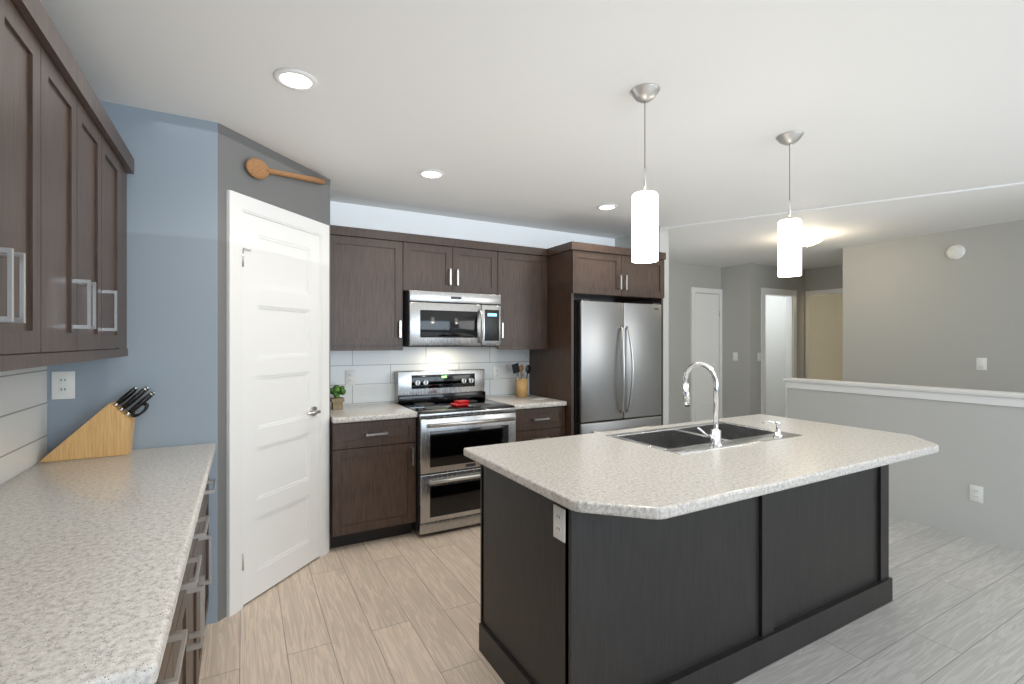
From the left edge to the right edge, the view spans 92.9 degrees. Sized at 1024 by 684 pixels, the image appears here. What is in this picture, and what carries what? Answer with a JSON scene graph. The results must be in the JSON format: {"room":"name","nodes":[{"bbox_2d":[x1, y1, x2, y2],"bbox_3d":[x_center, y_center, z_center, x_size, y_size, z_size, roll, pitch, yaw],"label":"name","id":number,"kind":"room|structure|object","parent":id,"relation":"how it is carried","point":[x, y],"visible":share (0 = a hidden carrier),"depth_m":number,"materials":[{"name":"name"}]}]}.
{"room":"kitchen","nodes":[
{"label":"kitchen","id":0,"kind":"room"},
{"bbox_2d":[47,100,329,624],"bbox_3d":[-1.849,0.155,2.965,1.420,2.550,1.180,0,0,-29],"label":"wall","id":1,"kind":"structure","parent":0,"point":[189,172],"depth_m":2.41,"materials":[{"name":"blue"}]},
{"bbox_2d":[52,371,74,399],"bbox_3d":[-2.020,0.195,2.190,0.080,0.125,0.008,0,0,-29],"label":"outlet","id":2,"kind":"object","parent":1,"relation":"attached to","point":[63,384],"visible":1,"depth_m":2.19,"materials":[{"name":"white plastic"}]},
{"bbox_2d":[227,190,328,616],"bbox_3d":[-1.365,0.319,2.922,0.020,2.222,0.814,0,0,16],"label":"door frame","id":3,"kind":"structure","parent":1,"relation":"attached to","point":[238,204],"depth_m":2.59,"materials":[{"name":"white wood"}]},
{"bbox_2d":[242,212,320,604],"bbox_3d":[-1.365,0.359,2.917,0.454,2.118,0.468,0,0,-29],"label":"pantry door","id":4,"kind":"structure","parent":1,"relation":"in","point":[281,400],"depth_m":2.88,"materials":[{"name":"white wood"}]},
{"bbox_2d":[246,158,325,184],"bbox_3d":[-1.348,-0.999,2.938,0.040,0.181,0.647,0,0,16],"label":"decoration","id":5,"kind":"object","parent":1,"relation":"attached to","point":[257,168],"visible":0.96,"depth_m":2.75,"materials":[{"name":"brown wood"}]},
{"bbox_2d":[330,201,614,248],"bbox_3d":[-0.175,0.155,4.637,3.130,2.550,0.120,0,0,-29],"label":"wall","id":6,"kind":"structure","parent":0,"point":[363,216],"depth_m":4.35,"materials":[{"name":"white"}]},
{"bbox_2d":[330,225,405,348],"bbox_3d":[-1.181,-0.411,3.812,0.566,0.880,0.335,0,0,-29],"label":"upper cabinet","id":7,"kind":"object","parent":6,"relation":"attached to","point":[375,275],"depth_m":3.67,"materials":[{"name":"brown wood"}]},
{"bbox_2d":[330,347,528,405],"bbox_3d":[-0.672,0.280,4.287,1.919,0.500,0.008,0,0,-29],"label":"tile backsplash","id":8,"kind":"structure","parent":6,"relation":"attached to","point":[375,377],"depth_m":4.17,"materials":[{"name":"white tile"}]},
{"bbox_2d":[345,370,354,384],"bbox_3d":[-1.307,0.290,3.925,0.075,0.118,0.008,0,0,-29],"label":"electrical outlet","id":9,"kind":"object","parent":8,"relation":"attached to","point":[349,377],"visible":1,"depth_m":3.92,"materials":[{"name":"white plastic"}]},
{"bbox_2d":[493,366,499,378],"bbox_3d":[-0.144,0.290,4.570,0.075,0.118,0.008,0,0,-29],"label":"electrical outlet","id":10,"kind":"object","parent":8,"relation":"attached to","point":[496,372],"visible":1,"depth_m":4.57,"materials":[{"name":"white plastic"}]},
{"bbox_2d":[406,233,501,296],"bbox_3d":[-0.569,-0.628,4.151,0.834,0.446,0.335,0,0,-29],"label":"upper cabinet","id":11,"kind":"object","parent":6,"relation":"attached to","point":[433,263],"depth_m":4.00,"materials":[{"name":"brown wood"}]},
{"bbox_2d":[402,290,500,346],"bbox_3d":[-0.529,-0.180,4.089,0.796,0.439,0.482,0,0,-29],"label":"microwave","id":12,"kind":"object","parent":11,"relation":"attached to","point":[441,319],"visible":1,"depth_m":3.90,"materials":[{"name":"silver metal"}]},
{"bbox_2d":[496,244,546,348],"bbox_3d":[0.022,-0.411,4.478,0.516,0.880,0.335,0,0,-29],"label":"upper cabinet","id":13,"kind":"object","parent":6,"relation":"attached to","point":[523,305],"depth_m":4.34,"materials":[{"name":"brown wood"}]},
{"bbox_2d":[40,0,1023,269],"bbox_3d":[2.939,-1.163,3.630,10.800,0.113,12.500,0,0,-29],"label":"ceiling","id":14,"kind":"structure","parent":0,"point":[527,113],"depth_m":2.27,"materials":[{"name":"white paint"}]},
{"bbox_2d":[273,68,317,90],"bbox_3d":[-0.921,-1.115,2.074,0.176,0.008,0.176,0,0,-29],"label":"recessed light","id":15,"kind":"object","parent":14,"relation":"in","point":[295,79],"visible":1,"depth_m":2.07,"materials":[{"name":"white"}]},
{"bbox_2d":[418,169,444,178],"bbox_3d":[-0.536,-1.115,3.236,0.176,0.008,0.176,0,0,-29],"label":"recessed light","id":16,"kind":"object","parent":14,"relation":"in","point":[431,173],"visible":1,"depth_m":3.22,"materials":[{"name":"white"}]},
{"bbox_2d":[596,204,617,209],"bbox_3d":[0.787,-1.115,4.026,0.176,0.008,0.176,0,0,-29],"label":"recessed light","id":17,"kind":"object","parent":14,"relation":"in","point":[607,206],"visible":1,"depth_m":4.00,"materials":[{"name":"white"}]},
{"bbox_2d":[630,83,659,262],"bbox_3d":[0.593,-0.740,2.169,0.132,0.759,0.132,0,0,-29],"label":"pendant light","id":18,"kind":"object","parent":14,"relation":"hanging from","point":[645,226],"visible":1,"depth_m":2.12,"materials":[{"name":"white glass"}]},
{"bbox_2d":[776,131,803,276],"bbox_3d":[1.508,-0.740,2.642,0.132,0.759,0.132,0,0,-29],"label":"pendant light","id":19,"kind":"object","parent":14,"relation":"hanging from","point":[789,246],"visible":1,"depth_m":2.60,"materials":[{"name":"white glass"}]},
{"bbox_2d":[802,235,824,246],"bbox_3d":[3.083,-1.049,5.082,0.320,0.114,0.320,0,0,-29],"label":"light","id":20,"kind":"object","parent":14,"relation":"attached to","point":[808,240],"visible":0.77,"depth_m":4.98,"materials":[{"name":"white glass"}]},
{"bbox_2d":[198,516,1023,683],"bbox_3d":[2.939,1.480,3.630,10.800,0.100,12.500,0,0,-29],"label":"floor","id":21,"kind":"structure","parent":0,"point":[402,609],"depth_m":2.45,"materials":[{"name":"brown wood"}]},
{"bbox_2d":[160,595,183,683],"bbox_3d":[-0.996,0.990,0.855,0.616,0.880,0.541,0,0,-29],"label":"base cabinet","id":22,"kind":"object","parent":21,"relation":"on","point":[174,669],"depth_m":1.17,"materials":[{"name":"brown wood"}]},
{"bbox_2d":[184,511,203,683],"bbox_3d":[-1.296,0.990,1.397,0.616,0.880,0.821,0,0,-29],"label":"base cabinet","id":23,"kind":"object","parent":21,"relation":"on","point":[194,585],"depth_m":1.56,"materials":[{"name":"brown wood"}]},
{"bbox_2d":[0,443,215,683],"bbox_3d":[-1.315,0.529,1.467,0.641,0.039,1.952,0,0,-29],"label":"countertop","id":24,"kind":"structure","parent":23,"relation":"on","point":[96,553],"depth_m":1.14,"materials":[{"name":"grey stone"}]},
{"bbox_2d":[38,386,155,462],"bbox_3d":[-1.856,0.356,2.198,0.393,0.306,0.115,0,0,-29],"label":"knife block","id":25,"kind":"object","parent":24,"relation":"on","point":[107,430],"visible":0.98,"depth_m":2.16,"materials":[{"name":"brown wood"}]},
{"bbox_2d":[204,479,211,635],"bbox_3d":[-1.620,0.990,1.981,0.616,0.880,0.758,0,0,-29],"label":"base cabinet","id":26,"kind":"object","parent":21,"relation":"on","point":[207,537],"depth_m":2.30,"materials":[{"name":"brown wood"}]},
{"bbox_2d":[330,403,416,548],"bbox_3d":[-1.095,0.970,3.678,0.586,0.920,0.652,0,0,-29],"label":"base cabinet","id":27,"kind":"object","parent":21,"relation":"on","point":[372,471],"visible":0.94,"depth_m":3.43,"materials":[{"name":"brown wood"}]},
{"bbox_2d":[330,385,345,409],"bbox_3d":[-1.325,0.417,3.693,0.128,0.184,0.118,0,0,-29],"label":"plant","id":28,"kind":"object","parent":27,"relation":"on","point":[336,400],"visible":1,"depth_m":3.67,"materials":[{"name":"green plant"}]},
{"bbox_2d":[395,369,515,534],"bbox_3d":[-0.462,0.838,3.969,0.798,1.185,0.742,0,0,-29],"label":"range","id":29,"kind":"object","parent":21,"relation":"on","point":[448,484],"visible":0.77,"depth_m":3.68,"materials":[{"name":"silver metal"}]},
{"bbox_2d":[450,400,468,406],"bbox_3d":[-0.417,0.490,3.898,0.140,0.040,0.090,0,0,-41],"label":"oven mitt","id":30,"kind":"object","parent":29,"relation":"on","point":[457,403],"visible":1,"depth_m":3.87,"materials":[{"name":"red fabric"}]},
{"bbox_2d":[485,394,566,441],"bbox_3d":[0.094,0.970,4.337,0.526,0.920,0.652,0,0,-29],"label":"base cabinet","id":31,"kind":"object","parent":21,"relation":"on","point":[540,419],"visible":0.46,"depth_m":4.10,"materials":[{"name":"brown wood"}]},
{"bbox_2d":[512,363,530,396],"bbox_3d":[0.086,0.351,4.530,0.192,0.315,0.104,0,0,-29],"label":"utensil holder","id":32,"kind":"object","parent":31,"relation":"on","point":[521,386],"visible":1,"depth_m":4.50,"materials":[{"name":"brown wood"}]},
{"bbox_2d":[529,241,665,435],"bbox_3d":[0.814,0.290,4.679,1.100,2.280,0.752,0,0,-29],"label":"cabinet","id":33,"kind":"object","parent":21,"relation":"on","point":[590,272],"visible":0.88,"depth_m":4.34,"materials":[{"name":"brown wood"}]},
{"bbox_2d":[574,299,660,434],"bbox_3d":[0.847,0.531,4.649,0.950,1.797,0.785,0,0,-29],"label":"fridge","id":34,"kind":"object","parent":21,"relation":"on","point":[617,365],"visible":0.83,"depth_m":4.32,"materials":[{"name":"silver metal"}]},
{"bbox_2d":[479,466,892,683],"bbox_3d":[0.962,0.990,2.499,2.183,0.880,0.775,0,0,-29],"label":"kitchen island","id":35,"kind":"object","parent":21,"relation":"on","point":[717,550],"depth_m":2.01,"materials":[{"name":"wood"},{"name":"stone"}]},
{"bbox_2d":[553,504,565,543],"bbox_3d":[0.165,0.635,1.704,0.008,0.115,0.070,0,0,-29],"label":"outlet","id":36,"kind":"object","parent":35,"relation":"attached to","point":[559,511],"depth_m":1.70,"materials":[{"name":"white plastic"}]},
{"bbox_2d":[464,414,938,533],"bbox_3d":[1.027,0.529,2.427,2.290,0.038,1.090,0,0,-29],"label":"island countertop","id":37,"kind":"structure","parent":35,"relation":"on","point":[616,485],"depth_m":2.01,"materials":[{"name":"white stone"}]},
{"bbox_2d":[608,422,799,453],"bbox_3d":[1.047,0.601,2.650,0.940,0.191,0.520,0,0,-29],"label":"sink","id":38,"kind":"object","parent":37,"relation":"in","point":[678,439],"depth_m":2.75,"materials":[{"name":"metal"}]},
{"bbox_2d":[680,362,727,445],"bbox_3d":[0.904,0.303,2.430,0.182,0.406,0.234,0,0,-29],"label":"faucet","id":39,"kind":"object","parent":37,"relation":"on","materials":[{"name":"silver metal"}]},
{"bbox_2d":[615,227,668,424],"bbox_3d":[1.328,0.155,5.029,0.120,2.550,0.650,0,0,-29],"label":"wall","id":40,"kind":"structure","parent":0,"point":[663,240],"depth_m":4.76,"materials":[{"name":"grey paint"}]},
{"bbox_2d":[669,262,720,423],"bbox_3d":[2.008,0.155,6.681,2.670,2.550,0.100,0,0,-29],"label":"wall","id":41,"kind":"structure","parent":0,"point":[684,278],"depth_m":6.83,"materials":[{"name":"grey paint"}]},
{"bbox_2d":[691,287,721,421],"bbox_3d":[2.837,0.325,7.072,0.660,2.210,0.020,0,0,-29],"label":"trim","id":42,"kind":"structure","parent":41,"relation":"attached to","point":[705,290],"depth_m":6.93,"materials":[{"name":"white wood"}]},
{"bbox_2d":[695,293,719,420],"bbox_3d":[2.844,0.359,7.072,0.512,2.118,0.024,0,0,-29],"label":"closet door","id":43,"kind":"structure","parent":41,"relation":"in","point":[707,313],"depth_m":7.06,"materials":[{"name":"white wood"}]},
{"bbox_2d":[721,263,754,417],"bbox_3d":[3.270,0.155,7.055,0.100,2.550,0.470,0,0,-29],"label":"wall","id":44,"kind":"structure","parent":0,"point":[738,328],"depth_m":6.98,"materials":[{"name":"grey paint"}]},
{"bbox_2d":[733,352,737,360],"bbox_3d":[3.224,0.210,7.024,0.008,0.118,0.075,0,0,-29],"label":"light switch","id":45,"kind":"object","parent":44,"relation":"attached to","point":[735,356],"visible":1,"depth_m":7.02,"materials":[{"name":"white plastic"}]},
{"bbox_2d":[766,295,784,416],"bbox_3d":[4.398,0.155,8.526,0.100,2.550,1.750,0,0,-29],"label":"door","id":46,"kind":"structure","parent":0,"point":[775,354],"depth_m":8.27,"materials":[{"name":"white wood"}]},
{"bbox_2d":[755,264,804,414],"bbox_3d":[3.985,0.155,7.240,1.330,2.550,0.100,0,0,-29],"label":"wall","id":47,"kind":"structure","parent":0,"point":[766,276],"depth_m":7.10,"materials":[{"name":"grey paint"}]},
{"bbox_2d":[757,353,760,360],"bbox_3d":[3.517,0.210,6.918,0.075,0.118,0.008,0,0,-29],"label":"light switch","id":48,"kind":"object","parent":47,"relation":"attached to","point":[758,356],"visible":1,"depth_m":6.91,"materials":[{"name":"white plastic"}]},
{"bbox_2d":[761,288,796,417],"bbox_3d":[3.898,0.328,7.180,0.830,2.205,0.120,0,0,-29],"label":"door frame","id":49,"kind":"structure","parent":47,"relation":"attached to","point":[790,296],"depth_m":7.30,"materials":[{"name":"white wood"}]},
{"bbox_2d":[805,265,842,294],"bbox_3d":[5.359,0.155,6.029,0.100,2.550,3.350,0,0,-29],"label":"wall","id":50,"kind":"structure","parent":0,"point":[824,278],"depth_m":7.22,"materials":[{"name":"grey paint"}]},
{"bbox_2d":[805,288,842,378],"bbox_3d":[4.717,0.328,7.062,0.020,2.205,0.890,0,0,-29],"label":"door frame","id":51,"kind":"structure","parent":50,"relation":"attached to","point":[823,292],"depth_m":7.41,"materials":[{"name":"white wood"}]},
{"bbox_2d":[809,294,842,380],"bbox_3d":[4.731,0.364,7.062,0.720,2.108,0.039,0,0,41],"label":"door","id":52,"kind":"structure","parent":50,"relation":"in","point":[825,337],"depth_m":7.14,"materials":[{"name":"beige wood"}]},
{"bbox_2d":[787,388,1023,551],"bbox_3d":[4.519,0.907,1.562,0.120,1.045,7.350,0,0,-29],"label":"wall","id":53,"kind":"structure","parent":0,"point":[981,445],"depth_m":3.65,"materials":[{"name":"grey paint"}]},
{"bbox_2d":[783,378,1023,407],"bbox_3d":[4.513,0.400,1.573,0.170,0.090,7.375,0,0,-29],"label":"trim","id":54,"kind":"structure","parent":53,"relation":"on","point":[1003,398],"depth_m":3.84,"materials":[{"name":"white wood"}]},
{"bbox_2d":[970,485,982,502],"bbox_3d":[3.360,1.100,3.520,0.008,0.118,0.075,0,0,-29],"label":"outlet","id":55,"kind":"object","parent":53,"relation":"attached to","point":[976,493],"visible":1,"depth_m":3.52,"materials":[{"name":"white plastic"}]},
{"bbox_2d":[843,220,1023,392],"bbox_3d":[5.792,0.155,2.422,0.120,2.550,7.620,0,0,-29],"label":"wall","id":56,"kind":"structure","parent":0,"point":[923,310],"depth_m":4.94,"materials":[{"name":"grey paint"}]},
{"bbox_2d":[946,244,965,259],"bbox_3d":[4.379,-0.890,4.806,0.040,0.150,0.150,0,0,-29],"label":"detector","id":57,"kind":"object","parent":56,"relation":"attached to","point":[955,251],"visible":1,"depth_m":4.79,"materials":[{"name":"white plastic"}]},
{"bbox_2d":[976,358,986,369],"bbox_3d":[4.485,0.210,4.647,0.008,0.118,0.075,0,0,-29],"label":"light switch","id":58,"kind":"object","parent":56,"relation":"attached to","point":[981,363],"visible":1,"depth_m":4.64,"materials":[{"name":"white plastic"}]},
{"bbox_3d":[-0.338,0.155,-1.102,0.120,2.550,7.400,0,0,-29],"label":"wall","id":59,"kind":"structure","parent":0,"visible":0},
{"bbox_2d":[0,366,46,485],"bbox_3d":[-1.605,0.280,1.317,0.008,0.500,1.940,0,0,-29],"label":"backsplash","id":60,"kind":"structure","parent":59,"relation":"attached to","point":[23,420],"depth_m":1.93,"materials":[{"name":"white tile"}]},
{"bbox_2d":[0,0,55,363],"bbox_3d":[-1.225,-0.413,0.944,0.300,0.885,0.714,0,0,-29],"label":"upper cabinet","id":61,"kind":"object","parent":59,"relation":"attached to","point":[27,32],"depth_m":1.21,"materials":[{"name":"brown wood"}]},
{"bbox_2d":[56,28,111,359],"bbox_3d":[-1.523,-0.413,1.482,0.300,0.885,0.744,0,0,-29],"label":"upper cabinet","id":62,"kind":"object","parent":59,"relation":"attached to","point":[66,162],"depth_m":1.59,"materials":[{"name":"brown wood"}]},
{"bbox_2d":[112,124,123,351],"bbox_3d":[-1.740,-0.413,1.872,0.300,0.885,0.376,0,0,-29],"label":"upper cabinet","id":63,"kind":"object","parent":59,"relation":"attached to","point":[117,142],"depth_m":2.06,"materials":[{"name":"brown wood"}]},
{"bbox_2d":[124,144,131,351],"bbox_3d":[-1.856,-0.413,2.083,0.300,0.885,0.217,0,0,-29],"label":"upper cabinet","id":64,"kind":"object","parent":59,"relation":"attached to","point":[127,155],"depth_m":2.22,"materials":[{"name":"brown wood"}]}
]}

